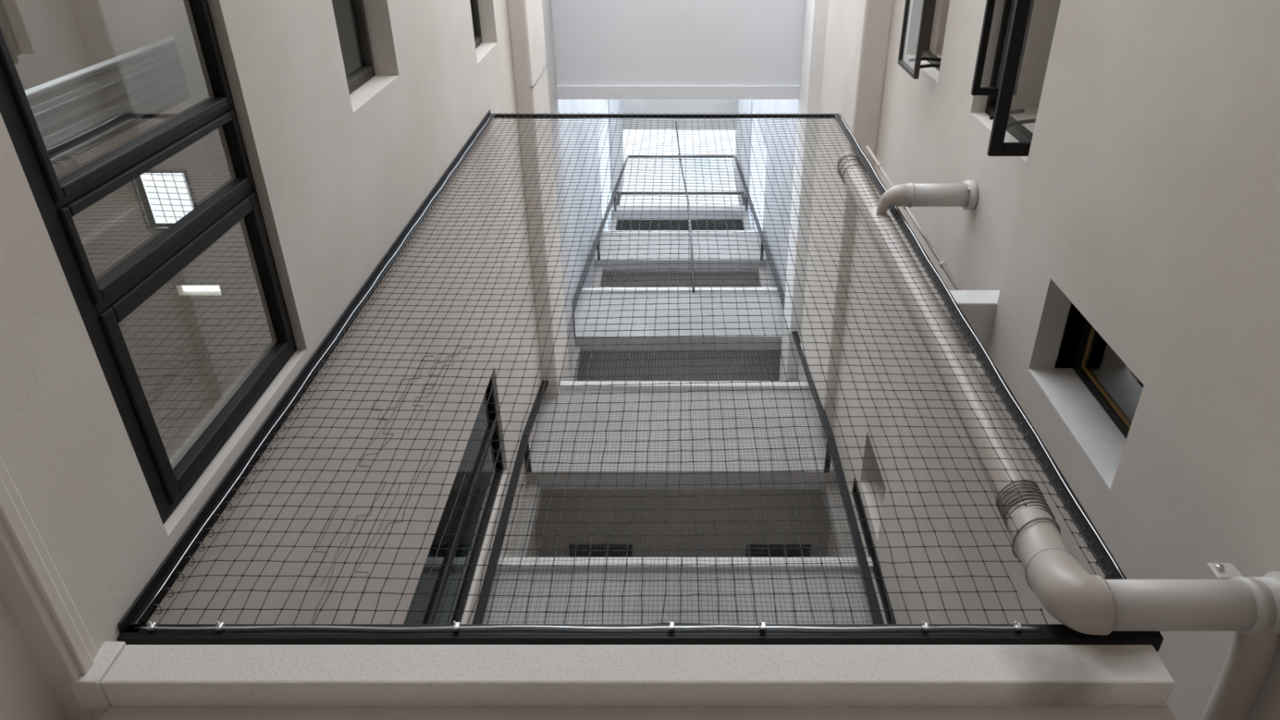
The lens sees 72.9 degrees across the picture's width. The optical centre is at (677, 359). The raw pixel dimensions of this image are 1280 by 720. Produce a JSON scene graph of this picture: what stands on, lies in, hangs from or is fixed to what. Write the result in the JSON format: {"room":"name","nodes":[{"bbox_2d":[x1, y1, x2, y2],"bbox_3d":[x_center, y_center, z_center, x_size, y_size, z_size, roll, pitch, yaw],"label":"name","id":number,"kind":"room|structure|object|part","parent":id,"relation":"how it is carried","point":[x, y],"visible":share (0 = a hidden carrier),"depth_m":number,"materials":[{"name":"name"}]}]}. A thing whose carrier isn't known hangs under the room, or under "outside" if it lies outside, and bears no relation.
{"room":"building light well","nodes":[
{"label":"building light well","id":0,"kind":"room"},
{"bbox_2d":[0,597,67,719],"bbox_3d":[-1.329,1.652,0.743,0.143,2.801,9.205,0,-59,0],"label":"wall","id":1,"kind":"structure","parent":0,"point":[25,694],"depth_m":1.65,"materials":[{"name":"beige paint"}]},
{"bbox_2d":[0,455,107,719],"bbox_3d":[-1.246,0.943,1.946,0.110,0.075,9.205,0,-59,0],"label":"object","id":2,"kind":"object","parent":1,"relation":"attached to","point":[33,591],"visible":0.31,"depth_m":1.64,"materials":[{"name":"beige paint"}]},
{"bbox_2d":[68,641,126,709],"bbox_3d":[-1.188,0.652,1.791,0.059,0.106,0.083,0,-59,0],"label":"ledge","id":3,"kind":"object","parent":2,"relation":"on","point":[87,690],"visible":0.69,"depth_m":1.75,"materials":[{"name":"paint"}]},
{"bbox_2d":[0,0,486,624],"bbox_3d":[-1.878,-0.203,3.559,1.047,3.802,4.736,0,-59,0],"label":"window glass","id":4,"kind":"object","parent":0,"point":[186,349],"depth_m":3.01,"materials":[{"name":"clear glass"}]},
{"bbox_2d":[24,35,191,167],"bbox_3d":[-1.384,-0.585,2.021,0.054,1.447,0.167,0,-59,0],"label":"window blind","id":5,"kind":"object","parent":4,"relation":"hanging from","point":[74,113],"visible":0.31,"depth_m":2.09,"materials":[{"name":"white fabric"}]},
{"bbox_2d":[131,169,197,230],"bbox_3d":[-1.708,-0.544,2.910,0.187,0.056,0.207,0,-59,0],"label":"window","id":6,"kind":"structure","parent":4,"relation":"in","point":[187,180],"depth_m":2.91,"materials":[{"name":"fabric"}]},
{"bbox_2d":[142,173,193,222],"bbox_3d":[-1.708,-0.557,2.932,0.174,0.004,0.193,0,-59,0],"label":"grille","id":7,"kind":"object","parent":6,"relation":"attached to","point":[151,174],"depth_m":2.93,"materials":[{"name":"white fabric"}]},
{"bbox_2d":[0,0,624,652],"bbox_3d":[-1.274,-3.576,9.602,0.147,17.712,9.205,0,-59,0],"label":"wall","id":8,"kind":"structure","parent":0,"point":[338,175],"depth_m":2.95,"materials":[{"name":"beige paint"}]},
{"bbox_2d":[0,0,297,524],"bbox_3d":[-1.247,-0.668,1.913,0.048,0.887,1.994,0,-59,0],"label":"window","id":9,"kind":"structure","parent":8,"relation":"in","point":[102,304],"depth_m":2.02,"materials":[{"name":"black metal"}]},
{"bbox_3d":[-1.241,-1.012,1.748,0.036,0.777,1.167,0,-59,0],"label":"sash","id":10,"kind":"part","parent":9,"relation":"part of","materials":[{"name":"black metal"}]},
{"bbox_3d":[-1.241,-0.405,2.106,0.036,0.777,0.210,0,-59,0],"label":"sash","id":11,"kind":"part","parent":9,"relation":"part of","materials":[{"name":"black metal"}]},
{"bbox_3d":[-1.241,-0.069,2.304,0.036,0.777,0.517,0,-59,0],"label":"sash","id":12,"kind":"part","parent":9,"relation":"part of","materials":[{"name":"black metal"}]},
{"bbox_2d":[346,0,375,94],"bbox_3d":[-1.317,-1.519,3.201,0.048,0.614,1.038,0,-59,0],"label":"window","id":13,"kind":"structure","parent":8,"relation":"in","point":[366,72],"depth_m":3.59,"materials":[{"name":"brown metal"}]},
{"bbox_2d":[420,376,503,624],"bbox_3d":[-1.254,1.256,4.459,0.053,3.335,0.854,0,-59,0],"label":"window","id":14,"kind":"structure","parent":8,"relation":"in","point":[482,528],"depth_m":5.24,"materials":[{"name":"black metal"}]},
{"bbox_3d":[-1.254,1.256,4.459,0.053,3.335,0.854,0,-59,0],"label":"frame","id":15,"kind":"part","parent":14,"relation":"part of","materials":[{"name":"black metal"}]},
{"bbox_2d":[470,0,482,48],"bbox_3d":[-1.317,-2.393,5.210,0.048,0.667,1.040,0,-59,0],"label":"window","id":16,"kind":"structure","parent":8,"relation":"in","point":[474,4],"depth_m":5.64,"materials":[{"name":"brown metal"}]},
{"bbox_2d":[509,482,542,556],"bbox_3d":[-1.144,1.373,6.337,0.113,1.382,0.103,0,-59,0],"label":"pier","id":17,"kind":"object","parent":8,"relation":"attached to","point":[527,499],"visible":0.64,"depth_m":6.52,"materials":[{"name":"white paint"}]},
{"bbox_2d":[506,0,569,399],"bbox_3d":[-1.137,-1.963,6.869,0.140,0.820,9.205,0,-59,0],"label":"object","id":18,"kind":"structure","parent":8,"relation":"attached to","point":[525,17],"depth_m":6.90,"materials":[{"name":"beige paint"}]},
{"bbox_2d":[530,62,547,87],"bbox_3d":[-1.069,-2.204,6.687,0.027,0.782,0.014,0,-59,0],"label":"wire","id":19,"kind":"object","parent":18,"relation":"attached to","point":[546,64],"visible":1,"depth_m":6.62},
{"bbox_2d":[542,0,577,381],"bbox_3d":[-1.171,-2.419,7.642,0.073,0.974,9.205,0,-59,0],"label":"band","id":20,"kind":"object","parent":8,"relation":"attached to","point":[546,4],"visible":0.22,"depth_m":8.21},
{"bbox_2d":[569,346,581,381],"bbox_3d":[-1.144,0.362,8.904,0.113,1.909,0.103,0,-59,0],"label":"pier","id":21,"kind":"object","parent":8,"relation":"attached to","point":[575,355],"depth_m":9.38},
{"bbox_2d":[591,266,603,286],"bbox_3d":[-1.144,-0.773,11.693,0.113,2.116,0.103,0,-59,0],"label":"pier","id":22,"kind":"object","parent":8,"relation":"attached to","point":[597,268],"visible":0.21,"depth_m":12.28,"materials":[{"name":"white paint"}]},
{"bbox_2d":[598,104,611,230],"bbox_3d":[-1.254,-3.062,14.767,0.040,2.401,2.268,0,-59,0],"label":"window","id":23,"kind":"structure","parent":8,"relation":"in","point":[605,195],"depth_m":14.94,"materials":[{"name":"white paint"}]},
{"bbox_3d":[-1.254,-3.062,14.767,0.040,2.401,2.268,0,-59,0],"label":"frame","id":24,"kind":"part","parent":23,"relation":"part of","materials":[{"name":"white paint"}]},
{"bbox_2d":[608,216,617,230],"bbox_3d":[-1.144,-1.935,14.593,0.113,2.436,0.103,0,-59,0],"label":"pier","id":25,"kind":"object","parent":8,"relation":"attached to","point":[614,217],"visible":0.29,"depth_m":15.28,"materials":[{"name":"white paint"}]},
{"bbox_2d":[117,110,1163,651],"bbox_3d":[-0.079,-0.464,3.706,2.240,4.276,0.114,0,-59,0],"label":"net","id":26,"kind":"object","parent":8,"relation":"attached to","point":[133,628],"visible":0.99,"depth_m":2.35,"materials":[{"name":"black fabric"}]},
{"bbox_3d":[-1.180,-0.491,3.693,0.037,4.252,0.053,0,-59,0],"label":"frame rail","id":27,"kind":"part","parent":26,"relation":"part of","materials":[{"name":"black metal"}]},
{"bbox_3d":[-1.164,-0.496,3.694,0.012,4.205,0.012,0,-59,0],"label":"edge rod","id":28,"kind":"part","parent":26,"relation":"part of","materials":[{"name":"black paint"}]},
{"bbox_3d":[-0.079,0.603,1.877,2.239,0.041,0.041,0,-59,0],"label":"frame rail","id":29,"kind":"part","parent":26,"relation":"part of","materials":[{"name":"black metal"}]},
{"bbox_3d":[-0.079,-1.559,5.524,2.239,0.027,0.025,0,-59,0],"label":"frame rail","id":30,"kind":"part","parent":26,"relation":"part of","materials":[{"name":"black metal"}]},
{"bbox_3d":[-0.017,0.587,1.908,0.367,0.023,0.010,0,-59,0],"label":"loose cord","id":31,"kind":"part","parent":26,"relation":"part of","materials":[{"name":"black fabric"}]},
{"bbox_3d":[1.018,-0.476,3.702,0.044,4.252,0.038,0,-59,0],"label":"frame rail","id":32,"kind":"part","parent":26,"relation":"part of","materials":[{"name":"black metal"}]},
{"bbox_2d":[556,85,799,99],"bbox_3d":[0.000,-2.559,8.206,2.401,0.193,0.120,0,-59,0],"label":"beam","id":33,"kind":"structure","parent":8,"relation":"attached to","point":[563,92],"depth_m":8.12,"materials":[{"name":"white paint"}]},
{"bbox_2d":[101,704,1176,719],"bbox_3d":[-0.078,1.454,0.605,2.158,2.764,0.110,0,-59,0],"label":"wall","id":34,"kind":"structure","parent":0,"point":[113,713],"depth_m":1.75,"materials":[{"name":"beige paint"}]},
{"bbox_2d":[100,644,1174,706],"bbox_3d":[-0.080,0.652,1.789,2.154,0.100,0.075,0,-59,0],"label":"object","id":35,"kind":"object","parent":34,"relation":"attached to","point":[141,675],"visible":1,"depth_m":1.76,"materials":[{"name":"stone"}]},
{"bbox_2d":[551,0,805,85],"bbox_3d":[0.090,-3.066,7.930,2.581,0.167,1.247,0,-59,0],"label":"ceiling","id":36,"kind":"structure","parent":0,"point":[597,42],"depth_m":7.92,"materials":[{"name":"white paint"}]},
{"bbox_2d":[573,293,783,344],"bbox_3d":[0.043,-0.513,10.173,2.488,1.167,0.107,0,-59,0],"label":"wall","id":37,"kind":"structure","parent":0,"point":[709,325],"depth_m":10.01,"materials":[{"name":"white paint"}]},
{"bbox_2d":[471,155,884,624],"bbox_3d":[0.042,-1.173,11.561,2.490,16.328,1.938,0,-59,0],"label":"net","id":38,"kind":"object","parent":37,"relation":"attached to","point":[482,602],"visible":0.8,"depth_m":7.02,"materials":[{"name":"black fabric"}]},
{"bbox_3d":[-1.135,-1.169,11.548,0.054,16.275,1.935,-2,-59,1],"label":"frame rail","id":39,"kind":"part","parent":38,"relation":"part of","materials":[{"name":"black metal"}]},
{"bbox_3d":[0.083,-4.485,19.040,2.354,0.080,0.040,0,-59,0],"label":"frame rail","id":40,"kind":"part","parent":38,"relation":"part of","materials":[{"name":"black metal"}]},
{"bbox_3d":[1.221,-1.169,11.548,0.054,16.275,1.935,-2,-59,1],"label":"frame rail","id":41,"kind":"part","parent":38,"relation":"part of","materials":[{"name":"black metal"}]},
{"bbox_2d":[581,287,778,293],"bbox_3d":[0.043,-0.798,10.635,2.488,0.086,0.180,0,-59,0],"label":"coping","id":42,"kind":"object","parent":37,"relation":"attached to","point":[673,289],"visible":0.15,"depth_m":10.57,"materials":[{"name":"white paint"}]},
{"bbox_2d":[580,344,781,350],"bbox_3d":[0.043,-0.166,9.762,2.488,0.103,0.073,0,-59,0],"label":"beam","id":43,"kind":"structure","parent":37,"relation":"attached to","point":[648,347],"depth_m":9.72,"materials":[{"name":"grey paint"}]},
{"bbox_2d":[577,350,781,381],"bbox_3d":[0.043,0.199,10.116,2.488,0.133,1.059,0,-59,0],"label":"wall","id":44,"kind":"structure","parent":0,"point":[708,354],"depth_m":9.96,"materials":[{"name":"grey paint"}]},
{"bbox_2d":[622,99,737,129],"bbox_3d":[0.090,-5.960,18.595,2.581,0.200,1.968,0,-59,0],"label":"ceiling","id":45,"kind":"structure","parent":0,"point":[628,106],"depth_m":18.80,"materials":[{"name":"white paint"}]},
{"bbox_2d":[675,121,694,293],"bbox_3d":[0.109,-2.975,14.276,0.101,10.274,0.954,12,-60,-7],"label":"hanging cable","id":46,"kind":"object","parent":45,"relation":"hanging from","point":[683,178],"visible":0.74,"depth_m":12.05,"materials":[{"name":"black rubber"}]},
{"bbox_2d":[611,205,748,230],"bbox_3d":[0.043,-2.278,16.005,2.488,0.133,1.167,0,-59,0],"label":"ceiling","id":47,"kind":"structure","parent":0,"point":[737,206],"depth_m":15.81,"materials":[{"name":"white paint"}]},
{"bbox_2d":[610,208,749,219],"bbox_3d":[0.043,-2.643,15.651,2.488,0.103,0.180,0,-59,0],"label":"beam","id":48,"kind":"structure","parent":47,"relation":"attached to","point":[694,216],"depth_m":15.61,"materials":[{"name":"white paint"}]},
{"bbox_2d":[616,191,745,205],"bbox_3d":[0.050,-2.967,16.312,2.475,1.097,0.067,0,-59,0],"label":"roof railing","id":49,"kind":"object","parent":47,"relation":"on","point":[674,193],"visible":0.42,"depth_m":16.74,"materials":[{"name":"black metal"}]},
{"bbox_3d":[-1.121,-2.959,16.299,0.062,1.067,0.062,20,-61,-11],"label":"post","id":50,"kind":"part","parent":49,"relation":"part of","materials":[{"name":"metal"}]},
{"bbox_3d":[0.050,-3.231,16.759,2.475,0.060,0.060,0,-59,0],"label":"handrail","id":51,"kind":"part","parent":49,"relation":"part of","materials":[{"name":"black metal"}]},
{"bbox_3d":[1.254,-2.959,16.299,0.062,1.067,0.062,-20,-61,11],"label":"post","id":52,"kind":"part","parent":49,"relation":"part of","materials":[{"name":"metal"}]},
{"bbox_2d":[595,235,766,266],"bbox_3d":[0.043,-1.661,12.984,2.488,1.014,0.107,0,-59,0],"label":"wall","id":53,"kind":"structure","parent":0,"point":[685,241],"depth_m":12.77,"materials":[{"name":"white paint"}]},
{"bbox_2d":[601,230,759,235],"bbox_3d":[0.043,-1.907,13.381,2.488,0.086,0.180,0,-59,0],"label":"coping","id":54,"kind":"object","parent":53,"relation":"on","point":[664,232],"visible":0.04,"depth_m":13.31,"materials":[{"name":"white paint"}]},
{"bbox_2d":[602,266,758,271],"bbox_3d":[0.043,-1.353,12.640,2.488,0.103,0.073,0,-59,0],"label":"beam","id":55,"kind":"structure","parent":53,"relation":"attached to","point":[603,268],"depth_m":12.60,"materials":[{"name":"grey paint"}]},
{"bbox_2d":[600,271,760,287],"bbox_3d":[0.043,-0.988,12.994,2.488,0.133,1.059,0,-59,0],"label":"ceiling","id":56,"kind":"structure","parent":0,"point":[727,284],"depth_m":12.79,"materials":[{"name":"grey paint"}]},
{"bbox_2d":[526,390,837,482],"bbox_3d":[0.043,0.604,7.428,2.488,1.281,0.107,0,-59,0],"label":"wall","id":57,"kind":"structure","parent":0,"point":[687,457],"depth_m":7.22,"materials":[{"name":"white paint"}]},
{"bbox_2d":[541,482,824,488],"bbox_3d":[0.043,0.980,6.969,2.488,0.103,0.073,0,-59,0],"label":"beam","id":58,"kind":"structure","parent":57,"relation":"attached to","point":[779,486],"depth_m":6.93,"materials":[{"name":"grey paint"}]},
{"bbox_2d":[560,381,809,390],"bbox_3d":[0.043,0.290,7.939,2.488,0.086,0.180,0,-59,0],"label":"coping","id":59,"kind":"object","parent":57,"relation":"on","point":[672,387],"visible":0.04,"depth_m":7.87,"materials":[{"name":"white paint"}]},
{"bbox_2d":[534,488,831,557],"bbox_3d":[0.043,1.344,7.323,2.488,0.133,1.059,0,-59,0],"label":"wall","id":60,"kind":"structure","parent":0,"point":[658,501],"depth_m":7.24,"materials":[{"name":"grey paint"}]},
{"bbox_2d":[569,544,632,557],"bbox_3d":[-0.654,1.650,7.414,0.534,0.020,0.160,0,-59,0],"label":"ceiling vent","id":61,"kind":"object","parent":60,"relation":"in","point":[599,547],"visible":0.67,"depth_m":7.41,"materials":[{"name":"black metal"}]},
{"bbox_2d":[745,544,810,557],"bbox_3d":[0.860,1.650,7.414,0.547,0.020,0.160,0,-59,0],"label":"ceiling vent","id":62,"kind":"object","parent":60,"relation":"in","point":[806,551],"visible":0.57,"depth_m":7.41,"materials":[{"name":"black metal"}]},
{"bbox_2d":[482,571,888,624],"bbox_3d":[0.043,2.883,3.251,2.488,5.869,0.107,0,-59,0],"label":"wall","id":63,"kind":"structure","parent":0,"point":[691,585],"depth_m":5.47,"materials":[{"name":"white paint"}]},
{"bbox_2d":[495,557,873,571],"bbox_3d":[0.043,1.403,5.738,2.488,0.086,0.180,0,-59,0],"label":"coping","id":64,"kind":"object","parent":63,"relation":"on","point":[712,561],"visible":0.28,"depth_m":5.68,"materials":[{"name":"white paint"}]},
{"bbox_2d":[866,145,961,290],"bbox_3d":[1.187,-0.802,4.508,0.027,2.093,0.025,0,-59,0],"label":"conduit","id":65,"kind":"object","parent":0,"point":[942,264],"visible":0.75,"depth_m":4.16,"materials":[{"name":"beige plastic"}]},
{"bbox_2d":[872,0,1134,420],"bbox_3d":[1.467,-2.027,2.812,0.173,10.104,4.969,0,-59,0],"label":"wall","id":66,"kind":"structure","parent":0,"point":[932,129],"depth_m":4.31,"materials":[{"name":"beige paint"}]},
{"bbox_2d":[897,0,941,79],"bbox_3d":[1.381,-2.203,4.586,0.254,0.734,1.267,0,-59,0],"label":"window","id":67,"kind":"structure","parent":66,"relation":"in","point":[928,6],"depth_m":4.79,"materials":[{"name":"brown metal"}]},
{"bbox_3d":[1.373,-1.664,4.788,0.193,0.058,0.019,0,-59,0],"label":"stay arm","id":68,"kind":"part","parent":67,"relation":"part of","materials":[{"name":"black metal"}]},
{"bbox_3d":[1.373,-1.576,4.639,0.193,0.058,0.019,0,-59,0],"label":"stay arm","id":69,"kind":"part","parent":67,"relation":"part of","materials":[{"name":"black metal"}]},
{"bbox_3d":[1.484,-2.203,4.586,0.047,0.734,1.267,0,-59,0],"label":"frame","id":70,"kind":"part","parent":67,"relation":"part of","materials":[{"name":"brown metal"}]},
{"bbox_2d":[970,0,1035,155],"bbox_3d":[1.361,-1.672,3.292,0.280,0.834,1.668,0,-59,0],"label":"window","id":71,"kind":"structure","parent":66,"relation":"in","point":[1017,14],"depth_m":3.44,"materials":[{"name":"black metal"}]},
{"bbox_3d":[1.341,-1.756,3.301,0.187,0.027,1.464,0,-59,0],"label":"sash","id":72,"kind":"part","parent":71,"relation":"part of","materials":[{"name":"black metal"}]},
{"bbox_3d":[1.349,-1.007,3.543,0.175,0.120,0.016,0,-59,0],"label":"stay arm","id":73,"kind":"part","parent":71,"relation":"part of","materials":[{"name":"black metal"}]},
{"bbox_3d":[1.474,-1.672,3.292,0.053,0.834,1.668,0,-59,0],"label":"frame","id":74,"kind":"part","parent":71,"relation":"part of","materials":[{"name":"black metal"}]},
{"bbox_3d":[1.327,-1.496,2.997,0.213,0.027,1.604,0,-59,0],"label":"sash","id":75,"kind":"part","parent":71,"relation":"part of","materials":[{"name":"black metal"}]},
{"bbox_3d":[1.349,-0.932,3.416,0.175,0.120,0.016,0,-59,0],"label":"stay arm","id":76,"kind":"part","parent":71,"relation":"part of","materials":[{"name":"black metal"}]},
{"bbox_2d":[734,0,1279,719],"bbox_3d":[1.421,-2.857,8.383,0.267,20.543,9.205,0,-59,0],"label":"wall","id":77,"kind":"structure","parent":0,"point":[1148,205],"depth_m":2.45,"materials":[{"name":"beige paint"}]},
{"bbox_2d":[742,216,751,230],"bbox_3d":[1.231,-1.935,14.593,0.113,2.436,0.103,0,-59,0],"label":"pier","id":78,"kind":"object","parent":77,"relation":"attached to","point":[744,217],"visible":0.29,"depth_m":15.33,"materials":[{"name":"white paint"}]},
{"bbox_2d":[748,103,766,230],"bbox_3d":[1.341,-2.825,14.365,0.040,3.068,2.268,0,-59,0],"label":"window","id":79,"kind":"structure","parent":77,"relation":"in","point":[754,143],"depth_m":14.49,"materials":[{"name":"white paint"}]},
{"bbox_3d":[1.341,-2.825,14.365,0.040,3.068,2.268,0,-59,0],"label":"frame","id":80,"kind":"part","parent":79,"relation":"part of","materials":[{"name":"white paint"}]},
{"bbox_2d":[758,266,770,287],"bbox_3d":[1.231,-0.773,11.693,0.113,2.116,0.103,0,-59,0],"label":"pier","id":81,"kind":"object","parent":77,"relation":"attached to","point":[762,268],"visible":0.21,"depth_m":12.32,"materials":[{"name":"white paint"}]},
{"bbox_2d":[788,377,797,381],"bbox_3d":[1.231,0.362,8.904,0.113,1.909,0.103,0,-59,0],"label":"pier","id":82,"kind":"object","parent":77,"relation":"attached to","point":[792,379],"depth_m":9.06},
{"bbox_2d":[778,0,829,381],"bbox_3d":[1.267,-0.988,8.727,0.240,0.560,5.636,0,-59,0],"label":"pillar","id":83,"kind":"structure","parent":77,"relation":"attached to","point":[815,20],"depth_m":8.00,"materials":[{"name":"white paint"}]},
{"bbox_2d":[823,482,856,557],"bbox_3d":[1.231,1.373,6.337,0.113,1.382,0.103,0,-59,0],"label":"pier","id":84,"kind":"object","parent":77,"relation":"attached to","point":[831,498],"visible":0.29,"depth_m":6.53,"materials":[{"name":"white paint"}]},
{"bbox_2d":[797,0,894,438],"bbox_3d":[1.294,-1.822,6.631,0.187,1.467,9.205,0,-59,0],"label":"pillar","id":85,"kind":"structure","parent":77,"relation":"attached to","point":[858,33],"depth_m":6.51,"materials":[{"name":"beige paint"}]},
{"bbox_2d":[852,477,896,624],"bbox_3d":[1.306,1.785,4.829,0.053,3.435,0.140,0,-59,0],"label":"window","id":86,"kind":"structure","parent":77,"relation":"in","point":[872,553],"depth_m":5.68,"materials":[{"name":"black metal"}]},
{"bbox_2d":[941,290,999,353],"bbox_3d":[1.247,-0.158,3.598,0.280,0.125,0.237,0,-59,0],"label":"slab","id":87,"kind":"object","parent":77,"relation":"on","point":[979,307],"visible":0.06,"depth_m":3.53,"materials":[{"name":"stone"}]},
{"bbox_2d":[835,151,1279,719],"bbox_3d":[1.086,-0.203,3.397,0.582,3.574,0.473,0,-59,0],"label":"drain pipe","id":88,"kind":"object","parent":77,"relation":"attached to","point":[1086,603],"visible":0.92,"depth_m":1.92,"materials":[{"name":"beige plastic"}]},
{"bbox_2d":[1027,319,1132,491],"bbox_3d":[1.387,0.054,2.782,0.201,0.694,0.374,0,-59,0],"label":"window sill","id":89,"kind":"structure","parent":77,"relation":"in","point":[1100,426],"depth_m":2.93,"materials":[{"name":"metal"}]},
{"bbox_3d":[1.467,0.054,2.782,0.040,0.694,0.374,0,-59,0],"label":"frame","id":90,"kind":"part","parent":89,"relation":"part of","materials":[{"name":"black metal"}]},
{"bbox_2d":[934,0,1143,412],"bbox_3d":[1.748,-1.439,3.488,0.374,3.735,2.668,0,-59,0],"label":"wall","id":91,"kind":"structure","parent":0,"point":[1045,12],"depth_m":4.03,"materials":[{"name":"beige paint"}]}
]}

